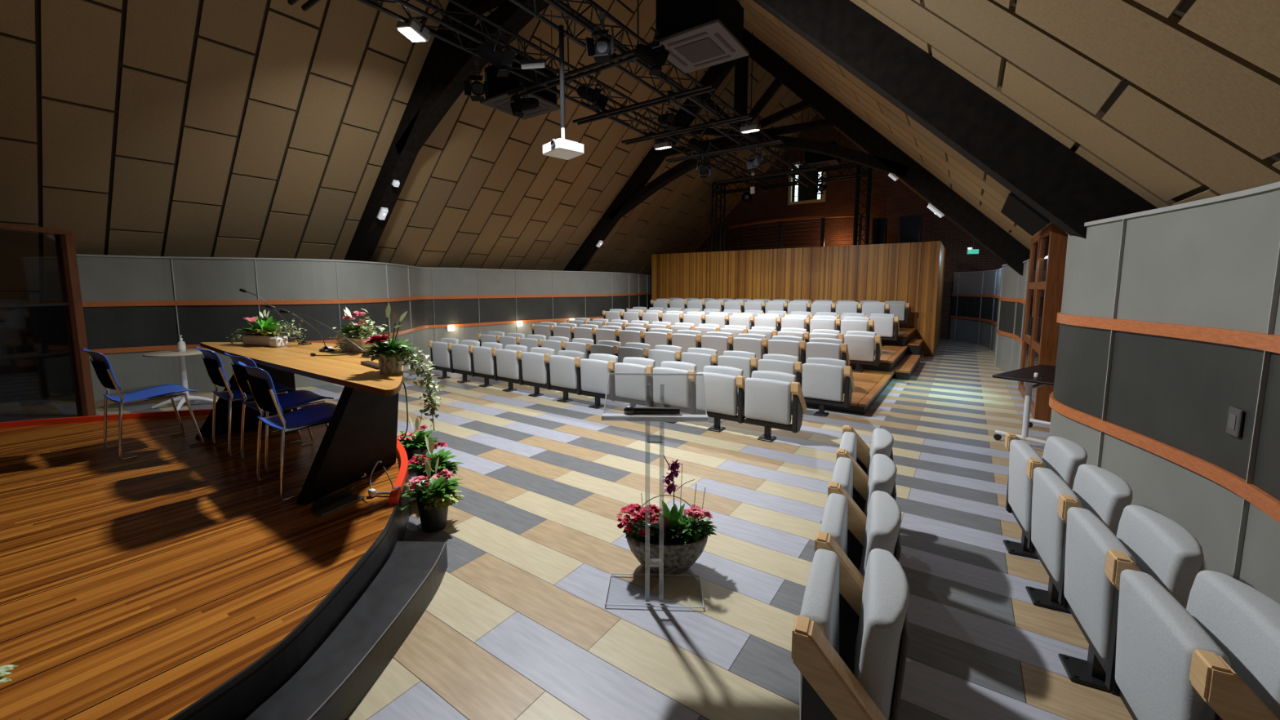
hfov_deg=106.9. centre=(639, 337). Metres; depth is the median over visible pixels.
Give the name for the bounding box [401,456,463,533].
flower pot
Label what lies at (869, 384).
platform
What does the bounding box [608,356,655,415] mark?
seat
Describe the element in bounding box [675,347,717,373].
seat
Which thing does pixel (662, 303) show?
seat
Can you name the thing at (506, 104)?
ceiling vent
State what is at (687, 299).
seat
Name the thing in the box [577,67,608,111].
spotlight
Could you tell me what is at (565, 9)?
lighting truss
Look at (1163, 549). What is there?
seat
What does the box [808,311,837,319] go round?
seat
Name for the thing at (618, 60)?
bar
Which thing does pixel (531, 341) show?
seat
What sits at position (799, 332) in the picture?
seat
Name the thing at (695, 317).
seat
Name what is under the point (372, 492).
cable bundle
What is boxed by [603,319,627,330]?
seat
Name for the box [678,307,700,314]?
seat
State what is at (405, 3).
lighting truss
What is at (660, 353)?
seat
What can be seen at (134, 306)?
wall
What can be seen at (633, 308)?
seat
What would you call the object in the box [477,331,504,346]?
seat
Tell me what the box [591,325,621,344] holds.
seat
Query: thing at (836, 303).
seat
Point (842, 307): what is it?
seat
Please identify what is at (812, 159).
ceiling cassette
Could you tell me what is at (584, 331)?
seat
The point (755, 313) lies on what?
seat
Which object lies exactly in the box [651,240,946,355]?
wall
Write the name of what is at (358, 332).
trough
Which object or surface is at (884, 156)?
roof truss
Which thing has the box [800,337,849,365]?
seat
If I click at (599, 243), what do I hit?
diffuser
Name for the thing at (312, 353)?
microphone
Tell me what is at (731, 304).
seat
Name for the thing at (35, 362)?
wall
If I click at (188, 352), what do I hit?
round table
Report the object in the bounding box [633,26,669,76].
spotlight
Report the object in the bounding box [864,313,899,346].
seat
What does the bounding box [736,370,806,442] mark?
seat
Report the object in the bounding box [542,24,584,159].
projector
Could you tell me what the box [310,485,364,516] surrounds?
box
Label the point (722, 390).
seat
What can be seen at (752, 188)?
speaker
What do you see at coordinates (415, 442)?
flower pot
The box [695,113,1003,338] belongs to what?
wall
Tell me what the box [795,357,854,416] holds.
seat
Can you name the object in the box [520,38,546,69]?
light bar
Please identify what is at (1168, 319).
wall
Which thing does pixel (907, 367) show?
step
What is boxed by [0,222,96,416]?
door
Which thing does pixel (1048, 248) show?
door
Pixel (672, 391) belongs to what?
seat
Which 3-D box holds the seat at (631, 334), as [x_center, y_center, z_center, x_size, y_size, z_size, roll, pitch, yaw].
[-0.144,0.146,9.176,0.628,0.695,0.335,4,7,34]
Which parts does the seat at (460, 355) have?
armrest, frame, backrest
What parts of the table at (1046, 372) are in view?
leg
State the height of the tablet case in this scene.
0.018 m
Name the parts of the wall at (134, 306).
panel, rail, panel, panel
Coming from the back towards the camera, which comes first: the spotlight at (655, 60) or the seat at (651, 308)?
the seat at (651, 308)
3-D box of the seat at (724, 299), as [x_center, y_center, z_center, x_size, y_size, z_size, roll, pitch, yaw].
[2.610,-0.878,14.813,0.628,0.695,0.335,4,7,34]
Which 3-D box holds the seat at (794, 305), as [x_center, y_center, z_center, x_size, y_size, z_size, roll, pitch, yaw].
[4.065,-0.606,12.254,0.628,0.695,0.335,4,7,34]
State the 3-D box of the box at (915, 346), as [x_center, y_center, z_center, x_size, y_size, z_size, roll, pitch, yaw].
[6.221,0.274,10.737,0.225,0.380,1.100,4,7,34]
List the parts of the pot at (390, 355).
pot, ivy stem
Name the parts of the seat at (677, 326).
backrest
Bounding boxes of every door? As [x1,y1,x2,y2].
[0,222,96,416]
[1017,222,1067,422]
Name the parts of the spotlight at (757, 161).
barn door, barn door, barn door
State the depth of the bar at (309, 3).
4.71 m
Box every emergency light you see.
[377,207,388,220]
[595,240,603,247]
[927,203,944,217]
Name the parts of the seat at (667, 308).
backrest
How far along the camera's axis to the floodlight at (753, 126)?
8.33 m
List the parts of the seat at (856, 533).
frame, backrest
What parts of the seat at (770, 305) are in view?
backrest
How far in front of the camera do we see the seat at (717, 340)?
8.05 m
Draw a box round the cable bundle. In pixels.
[368,461,402,497]
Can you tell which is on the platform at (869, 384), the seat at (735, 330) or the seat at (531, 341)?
the seat at (735, 330)
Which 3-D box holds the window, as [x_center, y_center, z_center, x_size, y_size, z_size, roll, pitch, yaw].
[5.945,-5.484,16.787,1.280,1.450,0.340,4,7,34]
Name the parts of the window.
pane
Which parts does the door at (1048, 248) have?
frame, handle, glass pane, handle, glass pane, panel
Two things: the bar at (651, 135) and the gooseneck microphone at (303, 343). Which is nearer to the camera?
the gooseneck microphone at (303, 343)
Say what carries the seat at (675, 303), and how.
on the platform at (905, 335)
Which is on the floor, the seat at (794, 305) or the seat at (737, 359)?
the seat at (737, 359)
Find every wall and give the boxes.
[0,306,74,402]
[75,253,651,402]
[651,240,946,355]
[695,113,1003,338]
[949,258,1029,383]
[1048,181,1279,604]
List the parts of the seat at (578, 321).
backrest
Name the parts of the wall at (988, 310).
panel, panel, panel, rail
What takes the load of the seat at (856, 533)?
on the floor
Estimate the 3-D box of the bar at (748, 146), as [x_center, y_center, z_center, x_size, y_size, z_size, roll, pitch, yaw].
[1.693,-3.915,9.949,2.600,0.091,0.200,4,7,34]
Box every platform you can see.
[805,354,907,414]
[848,337,916,372]
[880,327,915,346]
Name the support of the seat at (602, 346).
on the floor
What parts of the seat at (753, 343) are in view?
armrest, frame, backrest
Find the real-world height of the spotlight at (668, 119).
0.497 m
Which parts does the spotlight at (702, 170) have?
barn door, barn door, barn door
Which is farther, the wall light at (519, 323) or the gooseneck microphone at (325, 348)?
the wall light at (519, 323)
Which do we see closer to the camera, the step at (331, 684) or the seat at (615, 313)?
the step at (331, 684)
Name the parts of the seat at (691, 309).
backrest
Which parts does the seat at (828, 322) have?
armrest, frame, backrest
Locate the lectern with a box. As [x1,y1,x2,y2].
[601,373,708,609]
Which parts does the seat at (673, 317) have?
backrest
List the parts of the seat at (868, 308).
armrest, backrest, armrest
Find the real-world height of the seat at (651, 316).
0.695 m
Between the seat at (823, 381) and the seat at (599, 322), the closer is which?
the seat at (823, 381)
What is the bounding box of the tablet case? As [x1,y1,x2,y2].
[360,360,379,368]
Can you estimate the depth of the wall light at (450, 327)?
10.94 m
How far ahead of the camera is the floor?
2.80 m
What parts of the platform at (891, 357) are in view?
edge trim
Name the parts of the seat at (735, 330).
backrest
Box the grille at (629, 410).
[623,405,634,414]
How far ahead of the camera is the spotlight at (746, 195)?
14.87 m
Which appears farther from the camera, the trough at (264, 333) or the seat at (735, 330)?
the seat at (735, 330)
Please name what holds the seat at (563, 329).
on the platform at (869, 384)
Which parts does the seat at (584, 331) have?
armrest, backrest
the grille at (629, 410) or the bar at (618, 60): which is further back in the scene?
the bar at (618, 60)
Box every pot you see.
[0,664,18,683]
[361,303,444,432]
[396,414,439,467]
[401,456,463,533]
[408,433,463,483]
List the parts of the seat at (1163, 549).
frame, armrest, backrest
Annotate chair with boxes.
[80,347,204,460]
[194,346,302,456]
[223,352,333,473]
[236,361,366,502]
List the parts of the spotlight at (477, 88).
barn door, barn door, barn door, barn door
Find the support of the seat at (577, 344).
on the floor
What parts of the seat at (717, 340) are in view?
armrest, backrest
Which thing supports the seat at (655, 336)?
on the platform at (869, 384)
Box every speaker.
[750,170,755,194]
[1000,191,1050,235]
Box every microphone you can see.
[239,288,311,345]
[265,304,334,351]
[280,309,373,357]
[310,352,356,355]
[623,405,679,414]
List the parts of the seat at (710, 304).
backrest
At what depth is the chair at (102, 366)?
3.76 m
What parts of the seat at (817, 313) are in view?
backrest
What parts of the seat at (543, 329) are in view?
backrest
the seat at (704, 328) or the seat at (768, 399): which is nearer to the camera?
the seat at (768, 399)
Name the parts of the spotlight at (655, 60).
barn door, barn door, barn door, barn door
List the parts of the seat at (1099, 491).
frame, armrest, backrest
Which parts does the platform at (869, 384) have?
edge trim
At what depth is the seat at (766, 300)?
14.08 m
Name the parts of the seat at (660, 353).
armrest, backrest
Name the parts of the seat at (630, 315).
backrest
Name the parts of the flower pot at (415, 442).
pot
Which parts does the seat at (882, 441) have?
armrest, frame, backrest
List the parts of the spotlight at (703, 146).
barn door, barn door, barn door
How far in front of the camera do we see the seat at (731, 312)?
12.33 m
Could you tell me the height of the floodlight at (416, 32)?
0.303 m
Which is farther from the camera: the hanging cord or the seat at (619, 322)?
the seat at (619, 322)
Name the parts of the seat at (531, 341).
armrest, backrest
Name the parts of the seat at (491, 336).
backrest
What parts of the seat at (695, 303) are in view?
backrest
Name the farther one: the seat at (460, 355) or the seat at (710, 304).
the seat at (710, 304)
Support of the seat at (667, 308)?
on the platform at (891, 357)
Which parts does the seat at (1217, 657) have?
frame, armrest, frame, backrest, armrest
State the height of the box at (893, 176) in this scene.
0.184 m
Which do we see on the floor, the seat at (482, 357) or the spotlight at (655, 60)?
the seat at (482, 357)
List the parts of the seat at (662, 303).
backrest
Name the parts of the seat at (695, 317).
armrest, backrest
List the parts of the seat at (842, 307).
armrest, backrest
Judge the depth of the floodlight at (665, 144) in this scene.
9.36 m
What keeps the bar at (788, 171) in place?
attached to the lighting truss at (405, 3)
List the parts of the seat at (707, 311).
backrest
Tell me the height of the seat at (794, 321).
0.695 m
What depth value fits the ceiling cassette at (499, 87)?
7.42 m
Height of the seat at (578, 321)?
0.695 m
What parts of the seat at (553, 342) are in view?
armrest, backrest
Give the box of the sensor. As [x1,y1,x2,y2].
[391,179,399,186]
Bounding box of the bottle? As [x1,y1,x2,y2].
[177,335,186,351]
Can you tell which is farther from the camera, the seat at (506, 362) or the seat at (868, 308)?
the seat at (868, 308)
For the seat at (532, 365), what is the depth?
6.99 m
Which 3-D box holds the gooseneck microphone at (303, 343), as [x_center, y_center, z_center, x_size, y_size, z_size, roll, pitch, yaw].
[-3.493,-0.198,4.553,0.549,0.549,0.130,-3,7,-24]
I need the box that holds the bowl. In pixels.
[625,528,708,575]
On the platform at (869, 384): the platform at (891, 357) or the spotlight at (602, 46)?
the platform at (891, 357)
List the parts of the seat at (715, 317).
armrest, backrest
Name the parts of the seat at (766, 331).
armrest, backrest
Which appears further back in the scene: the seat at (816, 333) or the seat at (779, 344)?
the seat at (816, 333)
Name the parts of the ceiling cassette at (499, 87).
hanger rod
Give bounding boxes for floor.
[0,338,1133,719]
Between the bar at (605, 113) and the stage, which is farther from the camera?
the bar at (605, 113)
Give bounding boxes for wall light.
[446,324,454,331]
[515,320,522,326]
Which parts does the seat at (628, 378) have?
armrest, frame, backrest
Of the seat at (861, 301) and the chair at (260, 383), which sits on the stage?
the chair at (260, 383)
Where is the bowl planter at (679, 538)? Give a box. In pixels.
[615,454,717,575]
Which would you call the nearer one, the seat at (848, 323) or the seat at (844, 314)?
the seat at (848, 323)
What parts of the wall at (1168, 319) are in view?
panel, panel, panel, rail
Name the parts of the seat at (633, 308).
backrest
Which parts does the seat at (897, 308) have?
backrest, frame, armrest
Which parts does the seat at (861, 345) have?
armrest, backrest, frame, armrest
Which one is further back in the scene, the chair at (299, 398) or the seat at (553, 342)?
the seat at (553, 342)
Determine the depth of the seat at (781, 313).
11.65 m
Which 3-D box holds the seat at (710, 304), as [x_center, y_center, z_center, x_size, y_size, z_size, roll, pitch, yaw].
[2.122,-0.747,13.579,0.628,0.695,0.335,4,7,34]
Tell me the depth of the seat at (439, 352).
8.33 m
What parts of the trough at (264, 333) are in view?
pot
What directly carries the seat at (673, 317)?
on the platform at (891, 357)
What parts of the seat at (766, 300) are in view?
backrest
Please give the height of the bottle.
0.215 m
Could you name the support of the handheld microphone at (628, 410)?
on the lectern
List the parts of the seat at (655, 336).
armrest, backrest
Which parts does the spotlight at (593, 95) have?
barn door, barn door, barn door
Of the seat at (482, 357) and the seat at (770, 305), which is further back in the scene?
the seat at (770, 305)
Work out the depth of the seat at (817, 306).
11.82 m
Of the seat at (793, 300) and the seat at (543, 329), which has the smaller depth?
the seat at (543, 329)
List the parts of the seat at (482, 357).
armrest, frame, backrest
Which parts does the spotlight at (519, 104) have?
barn door, barn door, barn door, barn door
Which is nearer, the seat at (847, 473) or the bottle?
the seat at (847, 473)
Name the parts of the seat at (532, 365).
armrest, frame, backrest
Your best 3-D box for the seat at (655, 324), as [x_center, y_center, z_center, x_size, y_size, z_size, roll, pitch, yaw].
[0.430,-0.010,10.641,0.628,0.695,0.335,4,7,34]
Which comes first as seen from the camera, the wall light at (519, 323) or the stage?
the stage
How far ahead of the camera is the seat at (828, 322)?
9.53 m
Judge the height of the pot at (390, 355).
0.863 m
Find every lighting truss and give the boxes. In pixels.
[357,0,776,191]
[508,0,819,187]
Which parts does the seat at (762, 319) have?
armrest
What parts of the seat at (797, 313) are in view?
backrest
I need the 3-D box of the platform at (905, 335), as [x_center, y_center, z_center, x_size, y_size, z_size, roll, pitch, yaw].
[3.363,-0.255,13.324,7.440,0.230,2.265,4,7,34]
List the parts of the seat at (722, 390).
armrest, frame, backrest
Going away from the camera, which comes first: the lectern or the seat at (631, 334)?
the lectern
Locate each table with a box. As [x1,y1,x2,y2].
[142,348,217,410]
[195,342,403,505]
[992,364,1055,444]
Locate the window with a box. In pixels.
[787,160,826,204]
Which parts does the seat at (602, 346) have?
armrest, backrest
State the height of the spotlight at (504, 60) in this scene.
0.496 m
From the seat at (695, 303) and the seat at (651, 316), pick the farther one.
the seat at (695, 303)
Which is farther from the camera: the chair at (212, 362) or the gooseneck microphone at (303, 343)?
the gooseneck microphone at (303, 343)
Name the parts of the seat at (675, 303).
backrest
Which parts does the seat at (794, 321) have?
armrest, frame, backrest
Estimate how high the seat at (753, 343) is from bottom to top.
0.695 m
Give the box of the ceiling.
[0,0,1279,304]
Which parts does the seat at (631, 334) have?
armrest, backrest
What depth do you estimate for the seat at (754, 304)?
12.80 m
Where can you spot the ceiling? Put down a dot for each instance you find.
(180, 128)
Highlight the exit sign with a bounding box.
[966,237,979,254]
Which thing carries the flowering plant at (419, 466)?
on the floor
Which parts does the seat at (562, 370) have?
armrest, frame, backrest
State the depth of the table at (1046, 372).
4.77 m
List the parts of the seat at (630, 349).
armrest, backrest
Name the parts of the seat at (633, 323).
backrest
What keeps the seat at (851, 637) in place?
on the floor
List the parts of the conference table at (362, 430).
leg, leg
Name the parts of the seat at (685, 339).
armrest, backrest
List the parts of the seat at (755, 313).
backrest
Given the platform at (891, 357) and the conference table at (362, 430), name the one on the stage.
the conference table at (362, 430)
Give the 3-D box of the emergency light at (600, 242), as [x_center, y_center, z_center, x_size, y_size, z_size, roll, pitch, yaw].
[-1.169,-2.720,13.744,0.200,0.197,0.120,4,7,34]
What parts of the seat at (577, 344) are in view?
armrest, backrest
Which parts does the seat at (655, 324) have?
backrest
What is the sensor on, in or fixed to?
attached to the roof truss at (1060, 184)
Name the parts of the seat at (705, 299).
backrest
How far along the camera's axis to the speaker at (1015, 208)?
5.59 m
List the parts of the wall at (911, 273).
return panel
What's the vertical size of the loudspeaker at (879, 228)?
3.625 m
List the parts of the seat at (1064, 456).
frame, armrest, backrest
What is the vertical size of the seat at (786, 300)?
0.695 m
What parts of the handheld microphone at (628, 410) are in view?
handle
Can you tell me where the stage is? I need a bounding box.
[0,408,410,719]
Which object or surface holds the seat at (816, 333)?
on the platform at (869, 384)
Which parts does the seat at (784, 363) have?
armrest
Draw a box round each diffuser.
[393,181,399,186]
[596,241,603,247]
[888,173,896,181]
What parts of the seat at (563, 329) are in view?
armrest, backrest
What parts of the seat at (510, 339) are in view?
armrest, backrest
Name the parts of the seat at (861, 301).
backrest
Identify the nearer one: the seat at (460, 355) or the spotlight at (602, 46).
the spotlight at (602, 46)
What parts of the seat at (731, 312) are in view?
backrest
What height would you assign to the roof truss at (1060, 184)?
6.233 m
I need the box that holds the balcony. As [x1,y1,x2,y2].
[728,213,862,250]
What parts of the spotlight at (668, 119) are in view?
barn door, barn door, barn door, barn door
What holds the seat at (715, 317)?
on the platform at (891, 357)
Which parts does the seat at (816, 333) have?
armrest, backrest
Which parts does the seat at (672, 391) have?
armrest, frame, backrest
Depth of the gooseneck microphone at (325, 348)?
4.10 m
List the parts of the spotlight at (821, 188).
barn door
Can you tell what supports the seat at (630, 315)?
on the platform at (891, 357)
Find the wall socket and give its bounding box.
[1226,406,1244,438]
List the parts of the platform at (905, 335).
edge trim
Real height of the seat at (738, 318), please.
0.695 m
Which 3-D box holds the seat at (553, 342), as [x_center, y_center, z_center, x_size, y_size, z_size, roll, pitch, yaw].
[-1.548,0.332,8.713,0.628,0.695,0.335,4,7,35]
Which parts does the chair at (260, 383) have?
backrest, leg, rail, leg, seat, rail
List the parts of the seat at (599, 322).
backrest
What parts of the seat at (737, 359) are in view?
armrest, backrest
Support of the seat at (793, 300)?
on the platform at (905, 335)
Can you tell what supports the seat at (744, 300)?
on the platform at (905, 335)
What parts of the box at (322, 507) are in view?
lid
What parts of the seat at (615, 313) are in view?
backrest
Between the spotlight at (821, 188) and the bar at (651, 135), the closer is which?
the bar at (651, 135)
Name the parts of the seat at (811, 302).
backrest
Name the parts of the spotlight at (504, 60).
barn door, barn door, barn door, barn door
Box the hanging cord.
[402,382,408,440]
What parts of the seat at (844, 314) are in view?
backrest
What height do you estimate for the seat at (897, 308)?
0.695 m
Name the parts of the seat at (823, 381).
armrest, frame, backrest, frame, armrest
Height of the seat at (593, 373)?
0.695 m
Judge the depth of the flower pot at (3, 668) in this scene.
1.43 m
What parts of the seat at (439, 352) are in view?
armrest, frame, backrest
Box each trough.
[226,310,309,346]
[329,306,390,353]
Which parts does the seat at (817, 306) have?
backrest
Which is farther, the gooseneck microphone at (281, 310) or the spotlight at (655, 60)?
the spotlight at (655, 60)
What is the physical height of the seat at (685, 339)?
0.695 m
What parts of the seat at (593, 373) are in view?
armrest, frame, backrest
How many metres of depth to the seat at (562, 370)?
6.65 m
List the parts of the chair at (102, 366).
backrest, leg, rail, leg, rail, seat, leg, leg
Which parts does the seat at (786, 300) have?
backrest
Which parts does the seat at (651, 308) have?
backrest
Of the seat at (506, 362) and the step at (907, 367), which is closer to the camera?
the seat at (506, 362)
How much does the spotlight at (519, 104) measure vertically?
0.497 m
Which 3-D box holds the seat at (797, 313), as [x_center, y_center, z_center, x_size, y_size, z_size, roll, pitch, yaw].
[3.824,-0.285,11.418,0.628,0.695,0.335,4,7,34]
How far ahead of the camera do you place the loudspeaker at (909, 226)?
13.53 m
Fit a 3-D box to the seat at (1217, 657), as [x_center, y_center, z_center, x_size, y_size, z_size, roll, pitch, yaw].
[1.706,1.107,1.429,0.335,0.695,0.613,3,7,26]
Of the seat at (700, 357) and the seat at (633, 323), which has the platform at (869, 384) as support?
the seat at (633, 323)
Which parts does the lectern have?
post, plate, reading panel, post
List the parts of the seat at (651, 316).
armrest, backrest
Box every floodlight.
[395,16,430,42]
[653,139,672,149]
[740,116,760,133]
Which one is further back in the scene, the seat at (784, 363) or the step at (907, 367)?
the step at (907, 367)
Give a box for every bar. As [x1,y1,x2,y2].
[287,0,319,10]
[507,40,665,97]
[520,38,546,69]
[572,83,715,124]
[621,113,752,144]
[665,138,783,163]
[715,167,817,183]
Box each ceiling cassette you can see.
[480,9,559,119]
[648,0,749,73]
[801,110,841,169]
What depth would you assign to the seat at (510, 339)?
9.28 m
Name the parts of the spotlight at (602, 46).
barn door, barn door, barn door, barn door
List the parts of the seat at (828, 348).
armrest, frame, backrest, frame, armrest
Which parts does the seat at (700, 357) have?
armrest, backrest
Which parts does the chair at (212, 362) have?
backrest, rail, leg, leg, rail, seat, leg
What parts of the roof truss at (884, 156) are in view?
king post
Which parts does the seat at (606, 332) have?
armrest, frame, backrest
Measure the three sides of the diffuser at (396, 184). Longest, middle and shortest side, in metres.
0.092 x 0.085 x 0.045 m
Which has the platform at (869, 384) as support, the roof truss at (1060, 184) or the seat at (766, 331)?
the seat at (766, 331)
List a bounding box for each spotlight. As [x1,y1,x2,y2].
[462,59,488,102]
[476,25,515,77]
[510,79,538,117]
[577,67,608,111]
[585,12,614,63]
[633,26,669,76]
[657,97,683,131]
[688,125,711,155]
[696,155,711,177]
[742,185,751,202]
[746,146,767,170]
[813,176,827,194]
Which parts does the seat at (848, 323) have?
armrest, backrest, armrest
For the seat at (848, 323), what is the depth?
9.18 m
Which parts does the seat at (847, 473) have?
armrest, frame, backrest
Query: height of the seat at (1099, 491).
0.695 m
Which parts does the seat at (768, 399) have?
armrest, frame, backrest, frame, armrest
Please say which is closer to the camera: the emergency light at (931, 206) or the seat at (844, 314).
the emergency light at (931, 206)
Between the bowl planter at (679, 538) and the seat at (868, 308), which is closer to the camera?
the bowl planter at (679, 538)
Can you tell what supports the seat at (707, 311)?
on the platform at (891, 357)
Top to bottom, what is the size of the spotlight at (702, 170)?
0.496 m
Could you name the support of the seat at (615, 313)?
on the platform at (891, 357)
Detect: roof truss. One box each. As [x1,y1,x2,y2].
[343,0,1157,261]
[563,27,1030,275]
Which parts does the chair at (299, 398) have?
backrest, rail, leg, leg, seat, rail, leg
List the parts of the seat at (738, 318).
armrest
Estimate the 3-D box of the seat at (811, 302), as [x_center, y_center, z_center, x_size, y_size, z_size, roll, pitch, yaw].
[5.039,-0.702,13.158,0.628,0.695,0.335,4,7,34]
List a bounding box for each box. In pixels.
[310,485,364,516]
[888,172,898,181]
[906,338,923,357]
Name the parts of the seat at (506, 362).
armrest, frame, backrest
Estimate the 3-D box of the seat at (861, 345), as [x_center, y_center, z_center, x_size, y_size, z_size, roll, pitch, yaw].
[3.847,0.238,8.313,0.667,0.695,0.335,4,7,34]
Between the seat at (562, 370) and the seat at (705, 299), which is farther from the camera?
the seat at (705, 299)
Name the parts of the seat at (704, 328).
backrest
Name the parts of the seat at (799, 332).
armrest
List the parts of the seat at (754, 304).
backrest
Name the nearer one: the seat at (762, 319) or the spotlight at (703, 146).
the spotlight at (703, 146)
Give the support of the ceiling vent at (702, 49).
in the ceiling cassette at (696, 34)
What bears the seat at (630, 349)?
on the floor
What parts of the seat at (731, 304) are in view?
backrest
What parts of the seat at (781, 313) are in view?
backrest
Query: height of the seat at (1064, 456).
0.695 m
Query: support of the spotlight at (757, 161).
hanging from the lighting truss at (565, 9)
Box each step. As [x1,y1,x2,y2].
[242,541,447,719]
[894,354,920,380]
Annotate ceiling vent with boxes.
[501,100,542,113]
[674,37,724,63]
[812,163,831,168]
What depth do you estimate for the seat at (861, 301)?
12.47 m
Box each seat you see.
[427,337,458,379]
[447,339,479,382]
[468,342,502,387]
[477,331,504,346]
[491,344,527,391]
[495,333,524,349]
[515,334,546,351]
[516,346,555,396]
[530,321,556,339]
[537,336,568,355]
[543,350,585,402]
[549,323,577,342]
[560,337,594,359]
[566,317,590,327]
[569,324,598,341]
[574,353,617,408]
[584,318,608,328]
[586,340,621,359]
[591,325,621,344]
[602,308,624,322]
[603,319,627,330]
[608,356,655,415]
[613,342,649,362]
[614,326,645,346]
[620,309,643,323]
[622,320,648,328]
[626,306,646,311]
[638,310,662,324]
[640,328,672,349]
[642,306,663,312]
[643,345,682,367]
[644,321,671,332]
[645,360,696,423]
[650,298,670,310]
[658,311,683,325]
[660,307,681,313]
[666,298,687,310]
[666,322,694,333]
[666,329,701,352]
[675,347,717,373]
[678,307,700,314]
[679,311,705,327]
[684,298,705,311]
[685,297,698,301]
[688,365,743,432]
[690,324,719,336]
[696,331,732,355]
[697,308,719,315]
[701,297,715,301]
[701,311,728,328]
[702,299,724,311]
[711,351,755,378]
[715,324,746,337]
[717,309,741,315]
[718,297,732,302]
[720,299,743,311]
[724,312,753,330]
[727,333,766,359]
[735,298,751,302]
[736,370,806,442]
[738,310,763,317]
[741,299,764,312]
[742,326,775,340]
[750,313,779,331]
[751,354,799,375]
[754,298,769,302]
[760,310,786,318]
[761,300,786,313]
[762,335,803,361]
[767,298,789,302]
[772,327,806,341]
[777,314,807,331]
[783,300,808,314]
[784,311,811,317]
[787,299,810,302]
[791,530,909,719]
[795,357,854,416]
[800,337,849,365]
[804,315,837,333]
[804,328,839,343]
[807,301,833,315]
[808,299,832,304]
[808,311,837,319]
[819,480,902,577]
[831,301,858,316]
[831,448,897,515]
[833,300,855,304]
[835,312,865,320]
[835,316,875,335]
[838,330,882,372]
[839,425,893,475]
[857,302,889,316]
[858,300,879,304]
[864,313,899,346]
[884,300,910,328]
[1003,432,1087,559]
[1025,457,1132,613]
[1057,493,1204,692]
[1104,549,1279,719]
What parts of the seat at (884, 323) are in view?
backrest, frame, armrest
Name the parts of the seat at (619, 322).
backrest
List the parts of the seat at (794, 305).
armrest, backrest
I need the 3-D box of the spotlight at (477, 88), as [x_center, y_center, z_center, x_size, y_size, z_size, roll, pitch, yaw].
[-2.131,-3.372,6.260,0.303,0.495,0.400,-1,6,-6]
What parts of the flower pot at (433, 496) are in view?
pot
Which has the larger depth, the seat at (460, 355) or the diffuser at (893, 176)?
the diffuser at (893, 176)
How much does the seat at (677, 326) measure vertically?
0.695 m
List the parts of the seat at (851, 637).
frame, armrest, armrest, frame, backrest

